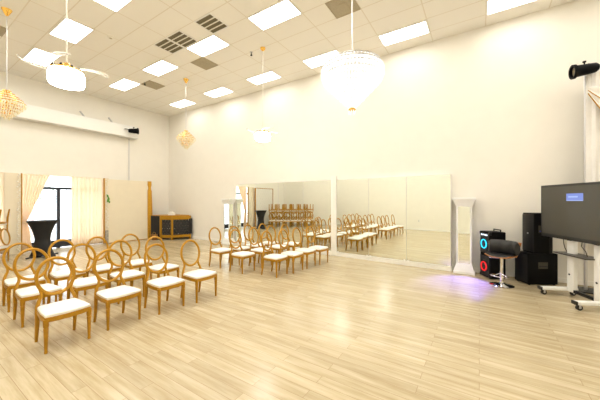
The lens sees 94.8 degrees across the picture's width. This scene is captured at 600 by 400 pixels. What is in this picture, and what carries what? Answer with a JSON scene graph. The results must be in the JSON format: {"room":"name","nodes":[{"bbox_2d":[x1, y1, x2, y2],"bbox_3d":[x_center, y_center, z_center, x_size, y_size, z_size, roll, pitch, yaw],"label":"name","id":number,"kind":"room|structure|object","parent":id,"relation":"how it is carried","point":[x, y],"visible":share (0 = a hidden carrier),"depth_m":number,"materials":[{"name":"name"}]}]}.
{"room":"event hall","nodes":[
{"label":"event hall","id":0,"kind":"room"},
{"bbox_2d":[31,220,70,247],"bbox_3d":[-17.530,1.920,16.154,20.000,0.100,40.000,0,0,33],"label":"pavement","id":1,"kind":"structure","parent":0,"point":[65,225],"depth_m":16.65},
{"bbox_2d":[28,181,55,237],"bbox_3d":[-13.601,0.320,13.918,2.156,3.110,2.134,0,0,33],"label":"street tree","id":2,"kind":"object","parent":1,"relation":"on","point":[31,217],"visible":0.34,"depth_m":14.06,"materials":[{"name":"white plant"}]},
{"bbox_2d":[0,71,168,214],"bbox_3d":[-9.518,-1.255,10.056,0.200,6.110,10.340,0,0,33],"label":"wall","id":3,"kind":"structure","parent":0,"point":[26,147],"depth_m":11.14,"materials":[{"name":"beige paint"}]},
{"bbox_2d":[31,187,70,247],"bbox_3d":[-9.277,0.440,10.466,0.100,2.720,3.475,0,0,33],"label":"window","id":4,"kind":"structure","parent":3,"relation":"in","point":[61,243],"depth_m":10.50,"materials":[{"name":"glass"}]},
{"bbox_2d":[2,99,137,139],"bbox_3d":[-9.406,-3.165,9.697,0.345,0.720,7.018,0,0,33],"label":"screen housing","id":5,"kind":"object","parent":3,"relation":"attached to","point":[33,113],"visible":0.94,"depth_m":10.60,"materials":[{"name":"white paint"}]},
{"bbox_2d":[0,0,574,115],"bbox_3d":[-0.939,-4.370,4.485,20.660,0.120,10.340,0,0,33],"label":"ceiling","id":6,"kind":"structure","parent":0,"point":[104,61],"depth_m":7.25,"materials":[{"name":"tile"}]},
{"bbox_2d":[0,7,26,119],"bbox_3d":[-6.615,-3.057,6.228,0.648,2.506,0.648,0,0,33],"label":"crystal chandelier","id":7,"kind":"object","parent":6,"relation":"hanging from","point":[5,110],"visible":1,"depth_m":6.20,"materials":[{"name":"gold metal"}]},
{"bbox_2d":[22,47,59,66],"bbox_3d":[-7.811,-4.301,8.316,1.180,0.018,0.590,0,0,33],"label":"recessed light","id":8,"kind":"object","parent":6,"relation":"in","point":[35,55],"visible":1,"depth_m":8.29,"materials":[{"name":"white plastic"}]},
{"bbox_2d":[46,0,85,90],"bbox_3d":[-3.438,-2.987,4.069,0.811,2.645,0.811,0,0,8],"label":"ceiling fan light","id":9,"kind":"object","parent":6,"relation":"hanging from","point":[64,75],"visible":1,"depth_m":3.96,"materials":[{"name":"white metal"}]},
{"bbox_2d":[48,17,94,43],"bbox_3d":[-5.832,-4.301,7.030,1.180,0.018,0.590,0,0,33],"label":"recessed light","id":10,"kind":"object","parent":6,"relation":"in","point":[77,31],"visible":0.94,"depth_m":7.02,"materials":[{"name":"white plastic"}]},
{"bbox_2d":[93,0,132,12],"bbox_3d":[-3.853,-4.301,5.745,1.180,0.018,0.590,0,0,33],"label":"recessed light","id":11,"kind":"object","parent":6,"relation":"in","point":[116,6],"visible":1,"depth_m":6.02,"materials":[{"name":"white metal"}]},
{"bbox_2d":[108,78,140,90],"bbox_3d":[-6.537,-4.301,10.278,1.180,0.018,0.590,0,0,33],"label":"recessed light","id":12,"kind":"object","parent":6,"relation":"in","point":[124,84],"visible":1,"depth_m":10.22,"materials":[{"name":"white plastic"}]},
{"bbox_2d":[141,80,164,89],"bbox_3d":[-5.477,-4.300,10.294,0.591,0.020,0.591,0,0,33],"label":"ceiling vent","id":13,"kind":"object","parent":6,"relation":"in","point":[151,84],"visible":1,"depth_m":10.30,"materials":[{"name":"beige metal"}]},
{"bbox_2d":[141,59,178,75],"bbox_3d":[-4.557,-4.301,8.993,1.180,0.018,0.590,0,0,33],"label":"recessed light","id":14,"kind":"object","parent":6,"relation":"in","point":[161,67],"visible":1,"depth_m":8.98,"materials":[{"name":"white plastic"}]},
{"bbox_2d":[153,38,184,53],"bbox_3d":[-3.646,-4.300,7.697,0.590,0.020,0.590,0,0,33],"label":"ceiling vent","id":15,"kind":"object","parent":6,"relation":"in","point":[165,44],"visible":1,"depth_m":7.69,"materials":[{"name":"brown"}]},
{"bbox_2d":[165,30,198,47],"bbox_3d":[-3.143,-4.300,7.371,0.590,0.020,0.590,0,0,33],"label":"ceiling vent","id":16,"kind":"object","parent":6,"relation":"in","point":[178,37],"visible":1,"depth_m":7.36,"materials":[{"name":"brown"}]},
{"bbox_2d":[168,99,195,107],"bbox_3d":[-5.235,-4.301,12.283,1.180,0.018,0.590,0,0,33],"label":"recessed light","id":17,"kind":"object","parent":6,"relation":"in","point":[182,103],"visible":1,"depth_m":12.23,"materials":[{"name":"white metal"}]},
{"bbox_2d":[176,78,195,148],"bbox_3d":[-4.051,-3.057,9.809,0.648,2.506,0.648,0,0,33],"label":"crystal chandelier","id":18,"kind":"object","parent":6,"relation":"hanging from","point":[181,139],"visible":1,"depth_m":9.70,"materials":[{"name":"gold metal"}]},
{"bbox_2d":[191,57,217,69],"bbox_3d":[-3.003,-4.300,8.687,0.591,0.020,0.591,0,0,33],"label":"ceiling vent","id":19,"kind":"object","parent":6,"relation":"in","point":[202,62],"visible":1,"depth_m":8.66,"materials":[{"name":"beige metal"}]},
{"bbox_2d":[186,34,229,56],"bbox_3d":[-2.578,-4.301,7.708,1.180,0.018,0.590,0,0,33],"label":"recessed light","id":20,"kind":"object","parent":6,"relation":"in","point":[212,43],"visible":1,"depth_m":7.69,"materials":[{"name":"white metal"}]},
{"bbox_2d":[194,12,228,33],"bbox_3d":[-2.153,-4.300,6.728,0.590,0.020,0.590,0,0,33],"label":"ceiling vent","id":21,"kind":"object","parent":6,"relation":"in","point":[209,22],"visible":1,"depth_m":6.71,"materials":[{"name":"brown"}]},
{"bbox_2d":[202,86,233,97],"bbox_3d":[-3.256,-4.301,10.997,1.180,0.018,0.590,0,0,33],"label":"recessed light","id":22,"kind":"object","parent":6,"relation":"in","point":[220,91],"visible":1,"depth_m":10.98,"materials":[{"name":"white plastic"}]},
{"bbox_2d":[255,47,270,141],"bbox_3d":[-1.051,-2.987,7.801,0.811,2.645,0.811,0,0,8],"label":"ceiling fan light","id":23,"kind":"object","parent":6,"relation":"hanging from","point":[262,135],"visible":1,"depth_m":7.71,"materials":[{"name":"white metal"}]},
{"bbox_2d":[246,70,281,84],"bbox_3d":[-1.276,-4.301,9.712,1.180,0.018,0.590,0,0,33],"label":"recessed light","id":24,"kind":"object","parent":6,"relation":"in","point":[268,76],"visible":1,"depth_m":9.71,"materials":[{"name":"white plastic"}]},
{"bbox_2d":[247,0,301,30],"bbox_3d":[-0.599,-4.301,6.422,1.180,0.018,0.590,0,0,33],"label":"recessed light","id":25,"kind":"object","parent":6,"relation":"in","point":[282,11],"visible":1,"depth_m":6.38,"materials":[{"name":"white plastic"}]},
{"bbox_2d":[302,49,339,68],"bbox_3d":[0.703,-4.301,8.427,1.180,0.018,0.590,0,0,33],"label":"recessed light","id":26,"kind":"object","parent":6,"relation":"in","point":[319,60],"visible":0.71,"depth_m":8.41,"materials":[{"name":"white plastic"}]},
{"bbox_2d":[325,0,360,18],"bbox_3d":[0.955,-4.300,6.116,0.591,0.020,0.591,0,0,33],"label":"ceiling vent","id":27,"kind":"object","parent":6,"relation":"in","point":[339,8],"visible":1,"depth_m":6.13,"materials":[{"name":"beige metal"}]},
{"bbox_2d":[321,0,384,114],"bbox_3d":[0.761,-2.780,4.037,0.919,3.061,0.918,0,0,-31],"label":"crystal chandelier","id":28,"kind":"object","parent":6,"relation":"hanging from","point":[351,90],"visible":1,"depth_m":3.79,"materials":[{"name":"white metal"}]},
{"bbox_2d":[378,20,429,46],"bbox_3d":[2.682,-4.301,7.141,1.180,0.018,0.590,0,0,33],"label":"recessed light","id":29,"kind":"object","parent":6,"relation":"in","point":[421,28],"visible":1,"depth_m":7.10,"materials":[{"name":"white plastic"}]},
{"bbox_2d":[486,0,537,15],"bbox_3d":[4.661,-4.301,5.856,1.180,0.018,0.590,0,0,33],"label":"recessed light","id":30,"kind":"object","parent":6,"relation":"in","point":[492,6],"visible":1,"depth_m":6.05,"materials":[{"name":"white plastic"}]},
{"bbox_2d":[0,237,599,399],"bbox_3d":[-0.939,1.850,4.485,20.660,0.100,10.340,0,0,33],"label":"floor","id":31,"kind":"structure","parent":0,"point":[339,328],"depth_m":3.63,"materials":[{"name":"brown wood"}]},
{"bbox_2d":[0,172,3,253],"bbox_3d":[-9.907,0.425,9.057,0.083,2.710,0.443,0,0,33],"label":"curtain","id":32,"kind":"object","parent":31,"relation":"on","point":[1,173],"visible":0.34,"depth_m":9.12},
{"bbox_2d":[0,246,9,260],"bbox_3d":[-8.800,1.275,7.909,0.568,1.055,0.484,0,0,-22],"label":"chair","id":33,"kind":"object","parent":31,"relation":"on","point":[2,248],"visible":0.67,"depth_m":8.04,"materials":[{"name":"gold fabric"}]},
{"bbox_2d":[0,209,10,245],"bbox_3d":[-8.761,0.780,7.925,0.568,1.055,0.484,0,0,-22],"label":"chair","id":34,"kind":"object","parent":33,"relation":"on","point":[6,222],"visible":1,"depth_m":8.08,"materials":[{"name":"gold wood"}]},
{"bbox_2d":[3,172,21,254],"bbox_3d":[-9.600,0.440,9.233,0.100,2.740,0.430,0,0,33],"label":"panel","id":35,"kind":"object","parent":31,"relation":"on","point":[10,200],"visible":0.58,"depth_m":9.20,"materials":[{"name":"beige fabric"}]},
{"bbox_2d":[16,174,20,251],"bbox_3d":[-9.482,0.408,9.295,0.091,2.634,0.119,0,0,33],"label":"flower garland","id":36,"kind":"object","parent":35,"relation":"attached to","point":[17,209],"visible":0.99,"depth_m":9.28,"materials":[{"name":"white"}]},
{"bbox_2d":[2,242,45,311],"bbox_3d":[-4.773,1.275,4.758,0.568,1.055,0.484,0,0,34],"label":"chair","id":37,"kind":"object","parent":31,"relation":"on","point":[7,284],"visible":0.79,"depth_m":4.70,"materials":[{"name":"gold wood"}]},
{"bbox_2d":[4,274,44,285],"bbox_3d":[-4.738,1.355,4.734,0.478,0.058,0.453,0,0,34],"label":"seat cushion","id":38,"kind":"object","parent":37,"relation":"on","point":[11,281],"depth_m":4.61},
{"bbox_2d":[22,173,49,251],"bbox_3d":[-9.371,0.425,9.805,0.080,2.711,0.762,0,0,33],"label":"curtain","id":39,"kind":"object","parent":31,"relation":"on","point":[33,185],"visible":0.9,"depth_m":9.64,"materials":[{"name":"fabric"}]},
{"bbox_2d":[13,248,62,327],"bbox_3d":[-4.024,1.275,4.221,0.568,1.055,0.484,0,0,32],"label":"chair","id":40,"kind":"object","parent":31,"relation":"on","point":[28,293],"visible":0.85,"depth_m":4.16,"materials":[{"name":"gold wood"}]},
{"bbox_2d":[15,283,61,297],"bbox_3d":[-3.989,1.355,4.200,0.478,0.058,0.453,0,0,32],"label":"seat cushion","id":41,"kind":"object","parent":40,"relation":"on","point":[28,292],"depth_m":4.11,"materials":[{"name":"fabric"}]},
{"bbox_2d":[25,220,57,258],"bbox_3d":[-8.259,1.220,8.857,0.779,1.160,0.758,0,0,-31],"label":"cocktail table","id":42,"kind":"object","parent":31,"relation":"on","point":[42,230],"visible":0.9,"depth_m":8.69,"materials":[{"name":"black fabric"}]},
{"bbox_2d":[34,256,91,353],"bbox_3d":[-3.063,1.275,3.552,0.568,1.055,0.484,0,0,34],"label":"chair","id":43,"kind":"object","parent":31,"relation":"on","point":[63,309],"visible":1,"depth_m":3.50,"materials":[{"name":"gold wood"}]},
{"bbox_2d":[37,298,90,317],"bbox_3d":[-3.029,1.355,3.529,0.478,0.058,0.453,0,0,34],"label":"seat cushion","id":44,"kind":"object","parent":43,"relation":"on","point":[68,307],"depth_m":3.44,"materials":[{"name":"fabric"}]},
{"bbox_2d":[48,239,86,301],"bbox_3d":[-4.415,1.275,5.217,0.568,1.055,0.484,0,0,34],"label":"chair","id":45,"kind":"object","parent":31,"relation":"on","point":[56,276],"visible":0.7,"depth_m":5.17,"materials":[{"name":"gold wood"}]},
{"bbox_2d":[50,268,85,277],"bbox_3d":[-4.380,1.355,5.194,0.478,0.058,0.453,0,0,34],"label":"seat cushion","id":46,"kind":"object","parent":45,"relation":"on","point":[62,273],"depth_m":5.08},
{"bbox_2d":[66,243,108,298],"bbox_3d":[-3.603,1.275,4.667,0.568,1.055,0.484,0,0,35],"label":"chair","id":47,"kind":"object","parent":31,"relation":"on","point":[86,283],"visible":0.66,"depth_m":4.62,"materials":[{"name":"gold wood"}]},
{"bbox_2d":[69,276,107,287],"bbox_3d":[-3.569,1.355,4.643,0.478,0.058,0.453,0,0,35],"label":"seat cushion","id":48,"kind":"object","parent":47,"relation":"on","point":[87,282],"depth_m":4.52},
{"bbox_2d":[71,176,106,246],"bbox_3d":[-8.469,0.425,11.175,0.103,2.710,1.284,0,0,33],"label":"curtain","id":49,"kind":"object","parent":31,"relation":"on","point":[86,192],"visible":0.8,"depth_m":11.02,"materials":[{"name":"fabric"}]},
{"bbox_2d":[85,236,120,278],"bbox_3d":[-4.030,1.275,5.643,0.568,1.055,0.484,0,0,30],"label":"chair","id":50,"kind":"object","parent":31,"relation":"on","point":[103,268],"visible":0.59,"depth_m":5.59,"materials":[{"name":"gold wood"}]},
{"bbox_2d":[87,263,118,271],"bbox_3d":[-3.995,1.355,5.622,0.478,0.058,0.453,0,0,30],"label":"seat cushion","id":51,"kind":"object","parent":50,"relation":"on","point":[103,267],"depth_m":5.54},
{"bbox_2d":[93,249,141,330],"bbox_3d":[-2.747,1.275,4.132,0.568,1.055,0.484,0,0,32],"label":"chair","id":52,"kind":"object","parent":31,"relation":"on","point":[122,293],"visible":1,"depth_m":4.07,"materials":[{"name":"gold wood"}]},
{"bbox_2d":[96,285,140,299],"bbox_3d":[-2.712,1.355,4.110,0.478,0.058,0.453,0,0,32],"label":"seat cushion","id":53,"kind":"object","parent":52,"relation":"on","point":[121,292],"depth_m":4.02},
{"bbox_2d":[107,240,145,303],"bbox_3d":[-3.229,1.275,5.115,0.568,1.055,0.484,0,0,35],"label":"chair","id":54,"kind":"object","parent":31,"relation":"on","point":[131,275],"visible":0.8,"depth_m":5.08,"materials":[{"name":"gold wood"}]},
{"bbox_2d":[110,269,144,279],"bbox_3d":[-3.195,1.355,5.092,0.478,0.058,0.453,0,0,35],"label":"seat cushion","id":55,"kind":"object","parent":54,"relation":"on","point":[132,274],"depth_m":5.01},
{"bbox_2d":[103,178,152,243],"bbox_3d":[-7.556,0.440,12.250,0.217,2.720,2.026,0,0,33],"label":"backdrop panel","id":56,"kind":"object","parent":31,"relation":"on","point":[129,210],"visible":0.84,"depth_m":12.15,"materials":[{"name":"beige fabric"}]},
{"bbox_2d":[105,179,109,229],"bbox_3d":[-7.975,0.160,11.439,0.134,2.120,0.149,0,0,33],"label":"flower garland","id":57,"kind":"object","parent":56,"relation":"attached to","point":[108,199],"visible":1,"depth_m":11.42,"materials":[{"name":"white"}]},
{"bbox_2d":[147,181,152,238],"bbox_3d":[-7.078,0.440,12.987,0.217,2.680,0.269,0,0,33],"label":"post","id":58,"kind":"object","parent":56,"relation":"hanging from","point":[149,192],"depth_m":12.91,"materials":[{"name":"wood"}]},
{"bbox_2d":[120,233,151,285],"bbox_3d":[-3.635,1.275,6.105,0.568,1.055,0.484,0,0,33],"label":"chair","id":59,"kind":"object","parent":31,"relation":"on","point":[137,263],"visible":0.65,"depth_m":6.10,"materials":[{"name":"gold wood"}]},
{"bbox_2d":[124,259,151,265],"bbox_3d":[-3.601,1.355,6.082,0.478,0.058,0.453,0,0,33],"label":"seat cushion","id":60,"kind":"object","parent":59,"relation":"on","point":[137,262],"depth_m":5.97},
{"bbox_2d":[145,236,179,277],"bbox_3d":[-2.843,1.275,5.672,0.568,1.055,0.484,0,0,31],"label":"chair","id":61,"kind":"object","parent":31,"relation":"on","point":[170,267],"visible":0.67,"depth_m":5.63,"materials":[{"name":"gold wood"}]},
{"bbox_2d":[149,263,178,270],"bbox_3d":[-2.808,1.355,5.651,0.478,0.058,0.453,0,0,31],"label":"seat cushion","id":62,"kind":"object","parent":61,"relation":"on","point":[170,267],"depth_m":5.58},
{"bbox_2d":[144,243,184,314],"bbox_3d":[-2.303,1.275,4.668,0.568,1.055,0.484,0,0,33],"label":"chair","id":63,"kind":"object","parent":31,"relation":"on","point":[168,282],"visible":1,"depth_m":4.61,"materials":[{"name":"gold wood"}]},
{"bbox_2d":[147,276,184,287],"bbox_3d":[-2.269,1.355,4.645,0.478,0.058,0.453,0,0,33],"label":"seat cushion","id":64,"kind":"object","parent":63,"relation":"on","point":[167,281],"depth_m":4.54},
{"bbox_2d":[151,214,191,239],"bbox_3d":[-6.048,1.238,12.954,1.545,1.115,1.159,0,0,33],"label":"sideboard","id":65,"kind":"object","parent":31,"relation":"on","point":[165,225],"depth_m":12.70,"materials":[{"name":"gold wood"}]},
{"bbox_2d":[180,239,216,302],"bbox_3d":[-1.902,1.275,5.157,0.568,1.055,0.484,0,0,32],"label":"chair","id":66,"kind":"object","parent":31,"relation":"on","point":[199,275],"visible":0.96,"depth_m":5.09,"materials":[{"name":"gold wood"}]},
{"bbox_2d":[183,269,216,278],"bbox_3d":[-1.867,1.355,5.135,0.478,0.058,0.453,0,0,32],"label":"seat cushion","id":67,"kind":"object","parent":66,"relation":"on","point":[200,273],"depth_m":5.03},
{"bbox_2d":[209,227,232,267],"bbox_3d":[-2.195,1.275,7.625,0.568,1.055,0.484,0,0,33],"label":"chair","id":68,"kind":"object","parent":31,"relation":"on","point":[220,251],"visible":0.91,"depth_m":7.55,"materials":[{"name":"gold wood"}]},
{"bbox_2d":[211,247,230,252],"bbox_3d":[-2.160,1.355,7.603,0.478,0.058,0.453,0,0,33],"label":"seat cushion","id":69,"kind":"object","parent":68,"relation":"on","point":[217,250],"depth_m":7.47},
{"bbox_2d":[221,199,235,244],"bbox_3d":[-2.962,0.865,11.450,0.490,1.870,0.390,0,0,33],"label":"pillar","id":70,"kind":"structure","parent":31,"relation":"on","point":[228,203],"depth_m":11.34,"materials":[{"name":"white paint"}]},
{"bbox_2d":[228,226,250,265],"bbox_3d":[-1.742,1.275,7.955,0.568,1.055,0.484,0,0,37],"label":"chair","id":71,"kind":"object","parent":31,"relation":"on","point":[245,248],"visible":0.65,"depth_m":7.90,"materials":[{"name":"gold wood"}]},
{"bbox_2d":[233,246,249,249],"bbox_3d":[-1.709,1.355,7.931,0.478,0.058,0.453,0,0,37],"label":"seat cushion","id":72,"kind":"object","parent":71,"relation":"on","point":[243,247],"depth_m":7.80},
{"bbox_2d":[229,229,254,273],"bbox_3d":[-1.489,1.275,7.060,0.568,1.055,0.484,0,0,33],"label":"chair","id":73,"kind":"object","parent":31,"relation":"on","point":[242,255],"visible":1,"depth_m":7.00,"materials":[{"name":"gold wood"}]},
{"bbox_2d":[231,251,254,256],"bbox_3d":[-1.454,1.355,7.037,0.478,0.058,0.453,0,0,33],"label":"seat cushion","id":74,"kind":"object","parent":73,"relation":"on","point":[242,253],"depth_m":6.93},
{"bbox_2d":[244,224,264,260],"bbox_3d":[-1.409,1.275,8.486,0.568,1.055,0.484,0,0,32],"label":"chair","id":75,"kind":"object","parent":31,"relation":"on","point":[246,239],"visible":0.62,"depth_m":8.44,"materials":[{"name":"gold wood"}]},
{"bbox_2d":[246,243,264,246],"bbox_3d":[-1.374,1.355,8.464,0.478,0.058,0.453,0,0,32],"label":"seat cushion","id":76,"kind":"object","parent":75,"relation":"on","point":[256,245],"depth_m":8.32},
{"bbox_2d":[248,227,271,267],"bbox_3d":[-1.108,1.275,7.646,0.568,1.055,0.484,0,0,32],"label":"chair","id":77,"kind":"object","parent":31,"relation":"on","point":[259,250],"visible":0.91,"depth_m":7.59,"materials":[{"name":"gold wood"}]},
{"bbox_2d":[251,247,269,251],"bbox_3d":[-1.073,1.355,7.624,0.478,0.058,0.453,0,0,32],"label":"seat cushion","id":78,"kind":"object","parent":77,"relation":"on","point":[260,249],"depth_m":7.49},
{"bbox_2d":[258,223,278,253],"bbox_3d":[-1.026,1.275,8.930,0.568,1.055,0.484,0,0,33],"label":"chair","id":79,"kind":"object","parent":31,"relation":"on","point":[264,242],"visible":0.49,"depth_m":8.89,"materials":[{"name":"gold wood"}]},
{"bbox_2d":[261,231,287,277],"bbox_3d":[-0.631,1.275,6.728,0.568,1.055,0.484,0,0,32],"label":"chair","id":80,"kind":"object","parent":31,"relation":"on","point":[276,258],"visible":1,"depth_m":6.66,"materials":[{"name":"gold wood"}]},
{"bbox_2d":[264,253,287,259],"bbox_3d":[-0.596,1.355,6.706,0.478,0.058,0.453,0,0,32],"label":"seat cushion","id":81,"kind":"object","parent":80,"relation":"on","point":[272,256],"depth_m":6.58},
{"bbox_2d":[266,225,288,262],"bbox_3d":[-0.679,1.275,8.216,0.568,1.055,0.484,0,0,34],"label":"chair","id":82,"kind":"object","parent":31,"relation":"on","point":[276,246],"visible":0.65,"depth_m":8.16,"materials":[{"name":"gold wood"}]},
{"bbox_2d":[269,244,285,248],"bbox_3d":[-0.644,1.355,8.193,0.478,0.058,0.453,0,0,34],"label":"seat cushion","id":83,"kind":"object","parent":82,"relation":"on","point":[277,246],"depth_m":8.04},
{"bbox_2d":[278,229,303,273],"bbox_3d":[-0.244,1.275,7.123,0.568,1.055,0.484,0,0,34],"label":"chair","id":84,"kind":"object","parent":31,"relation":"on","point":[291,254],"visible":0.89,"depth_m":7.07,"materials":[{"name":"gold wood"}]},
{"bbox_2d":[281,251,302,255],"bbox_3d":[-0.209,1.355,7.100,0.478,0.058,0.453,0,0,34],"label":"seat cushion","id":85,"kind":"object","parent":84,"relation":"on","point":[290,253],"depth_m":7.00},
{"bbox_2d":[281,224,300,252],"bbox_3d":[-0.292,1.275,8.738,0.568,1.055,0.484,0,0,33],"label":"chair","id":86,"kind":"object","parent":31,"relation":"on","point":[291,244],"visible":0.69,"depth_m":8.68,"materials":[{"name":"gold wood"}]},
{"bbox_2d":[292,227,315,268],"bbox_3d":[0.105,1.275,7.587,0.568,1.055,0.484,0,0,33],"label":"chair","id":87,"kind":"object","parent":31,"relation":"on","point":[306,251],"visible":0.85,"depth_m":7.54,"materials":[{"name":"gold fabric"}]},
{"bbox_2d":[295,248,315,252],"bbox_3d":[0.140,1.355,7.564,0.478,0.058,0.453,0,0,33],"label":"seat cushion","id":88,"kind":"object","parent":87,"relation":"on","point":[305,250],"depth_m":7.47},
{"bbox_2d":[306,226,328,264],"bbox_3d":[0.490,1.275,7.996,0.568,1.055,0.484,0,0,36],"label":"chair","id":89,"kind":"object","parent":31,"relation":"on","point":[319,249],"visible":0.87,"depth_m":7.96,"materials":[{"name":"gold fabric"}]},
{"bbox_2d":[308,245,327,249],"bbox_3d":[0.523,1.355,7.971,0.478,0.058,0.453,0,0,36],"label":"seat cushion","id":90,"kind":"object","parent":89,"relation":"on","point":[316,247],"depth_m":7.85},
{"bbox_2d":[452,198,475,275],"bbox_3d":[4.088,0.865,6.872,0.490,1.870,0.390,0,0,33],"label":"pillar","id":91,"kind":"structure","parent":31,"relation":"on","point":[464,265],"depth_m":6.76,"materials":[{"name":"white paint"}]},
{"bbox_2d":[480,229,505,278],"bbox_3d":[4.485,1.223,6.449,0.396,1.114,0.390,0,0,4],"label":"speaker","id":92,"kind":"object","parent":31,"relation":"on","point":[488,265],"visible":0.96,"depth_m":6.30},
{"bbox_2d":[480,232,488,276],"bbox_3d":[4.321,1.255,6.459,0.012,0.990,0.330,0,0,4],"label":"grille","id":93,"kind":"object","parent":92,"relation":"attached to","point":[484,236],"depth_m":6.45,"materials":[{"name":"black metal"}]},
{"bbox_2d":[484,239,521,288],"bbox_3d":[4.285,1.325,5.853,0.487,0.950,0.602,0,0,-32],"label":"bar stool","id":94,"kind":"object","parent":31,"relation":"on","point":[502,249],"visible":1,"depth_m":5.83,"materials":[{"name":"leather"}]},
{"bbox_2d":[515,251,557,284],"bbox_3d":[5.152,1.465,6.040,0.629,0.670,0.414,0,0,2],"label":"subwoofer","id":95,"kind":"object","parent":31,"relation":"on","point":[530,268],"visible":0.95,"depth_m":5.85,"materials":[{"name":"black plastic"}]},
{"bbox_2d":[515,253,526,282],"bbox_3d":[4.844,1.455,6.048,0.012,0.610,0.345,0,0,2],"label":"grille","id":96,"kind":"object","parent":95,"relation":"attached to","point":[521,261],"depth_m":6.03,"materials":[{"name":"grey metal"}]},
{"bbox_2d":[522,213,552,253],"bbox_3d":[5.177,0.700,5.997,0.422,0.860,0.392,0,0,7],"label":"loudspeaker","id":97,"kind":"object","parent":95,"relation":"on","point":[533,242],"visible":0.8,"depth_m":5.85,"materials":[{"name":"black plastic"}]},
{"bbox_2d":[522,214,533,251],"bbox_3d":[4.976,0.700,6.023,0.012,0.800,0.350,0,0,7],"label":"grille","id":98,"kind":"object","parent":97,"relation":"attached to","point":[527,219],"depth_m":6.00,"materials":[{"name":"grey metal"}]},
{"bbox_2d":[538,262,547,268],"bbox_3d":[5.152,1.380,5.848,0.200,0.140,0.004,0,0,2],"label":"label","id":99,"kind":"object","parent":95,"relation":"on","point":[541,265],"depth_m":5.85,"materials":[{"name":"grey metal"}]},
{"bbox_2d":[537,182,599,310],"bbox_3d":[4.854,0.746,4.818,0.640,2.107,1.900,0,0,8],"label":"display","id":100,"kind":"object","parent":31,"relation":"on","point":[569,212],"visible":1,"depth_m":5.00,"materials":[{"name":"black"}]},
{"bbox_2d":[553,251,594,259],"bbox_3d":[5.041,1.000,5.004,0.320,0.022,0.720,0,0,8],"label":"shelf","id":101,"kind":"object","parent":100,"relation":"attached to","point":[571,254],"depth_m":4.98,"materials":[{"name":"grey"}]},
{"bbox_2d":[578,75,593,293],"bbox_3d":[6.645,-0.412,4.890,2.710,4.424,0.450,0,0,33],"label":"stand","id":102,"kind":"object","parent":31,"relation":"on","point":[585,289],"visible":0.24,"depth_m":5.49,"materials":[{"name":"grey metal"}]},
{"bbox_2d":[568,61,599,79],"bbox_3d":[5.527,-2.528,5.360,0.474,0.315,0.321,0,0,15],"label":"spotlight","id":103,"kind":"object","parent":102,"relation":"attached to","point":[575,71],"visible":1,"depth_m":5.27,"materials":[{"name":"black plastic"}]},
{"bbox_2d":[586,69,599,181],"bbox_3d":[6.539,-0.900,4.818,2.204,3.440,0.112,0,0,33],"label":"drape","id":104,"kind":"object","parent":102,"relation":"hanging from","point":[592,80],"visible":0.58,"depth_m":5.37,"materials":[{"name":"fabric"}]},
{"bbox_2d":[588,86,599,108],"bbox_3d":[5.890,-1.791,5.022,0.914,0.779,0.118,0,0,33],"label":"swag","id":105,"kind":"object","parent":102,"relation":"hanging from","point":[593,92],"visible":1,"depth_m":5.24,"materials":[{"name":"beige fabric"}]},
{"bbox_2d":[169,0,599,280],"bbox_3d":[1.823,-1.255,8.737,20.260,6.110,0.200,0,0,33],"label":"wall","id":106,"kind":"structure","parent":0,"point":[496,108],"depth_m":7.30,"materials":[{"name":"beige paint"}]},
{"bbox_2d":[236,184,255,242],"bbox_3d":[-2.197,0.506,11.214,1.100,2.354,0.019,0,0,33],"label":"mirror panel","id":107,"kind":"object","parent":106,"relation":"attached to","point":[245,193],"visible":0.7,"depth_m":11.22,"materials":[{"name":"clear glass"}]},
{"bbox_2d":[256,183,277,241],"bbox_3d":[-1.274,0.506,10.615,1.100,2.354,0.019,0,0,33],"label":"mirror panel","id":108,"kind":"object","parent":106,"relation":"attached to","point":[266,193],"visible":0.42,"depth_m":10.59,"materials":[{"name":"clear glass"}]},
{"bbox_2d":[278,181,302,247],"bbox_3d":[-0.352,0.506,10.016,1.100,2.354,0.019,0,0,33],"label":"mirror panel","id":109,"kind":"object","parent":106,"relation":"attached to","point":[290,194],"visible":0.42,"depth_m":10.01,"materials":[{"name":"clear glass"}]},
{"bbox_2d":[303,180,330,250],"bbox_3d":[0.571,0.506,9.417,1.100,2.354,0.019,0,0,33],"label":"mirror panel","id":110,"kind":"object","parent":106,"relation":"attached to","point":[316,194],"visible":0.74,"depth_m":9.39,"materials":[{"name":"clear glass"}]},
{"bbox_2d":[331,176,336,255],"bbox_3d":[1.109,0.500,9.052,0.190,2.600,0.050,0,0,33],"label":"trim","id":111,"kind":"structure","parent":106,"relation":"attached to","point":[333,178],"depth_m":9.03,"materials":[{"name":"white paint"}]},
{"bbox_2d":[235,241,452,270],"bbox_3d":[0.595,1.740,9.266,7.925,0.120,0.250,0,0,33],"label":"trim","id":112,"kind":"structure","parent":106,"relation":"attached to","point":[394,261],"depth_m":7.95,"materials":[{"name":"white paint"}]},
{"bbox_2d":[337,178,368,255],"bbox_3d":[1.640,0.506,8.680,1.100,2.354,0.020,0,0,37],"label":"mirror panel","id":113,"kind":"object","parent":106,"relation":"attached to","point":[352,194],"visible":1,"depth_m":8.65,"materials":[{"name":"clear glass"}]},
{"bbox_2d":[369,176,405,260],"bbox_3d":[2.525,0.506,8.026,1.100,2.354,0.021,0,0,36],"label":"mirror panel","id":114,"kind":"object","parent":106,"relation":"attached to","point":[387,195],"visible":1,"depth_m":8.01,"materials":[{"name":"clear glass"}]},
{"bbox_2d":[344,174,451,264],"bbox_3d":[2.531,0.562,8.037,3.292,2.475,0.202,0,0,33],"label":"trim","id":115,"kind":"structure","parent":106,"relation":"attached to","point":[443,174],"depth_m":7.21,"materials":[{"name":"white paint"}]},
{"bbox_2d":[406,174,450,265],"bbox_3d":[3.409,0.506,7.371,1.100,2.354,0.020,0,0,37],"label":"mirror panel","id":116,"kind":"object","parent":106,"relation":"attached to","point":[428,197],"visible":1,"depth_m":7.35,"materials":[{"name":"clear glass"}]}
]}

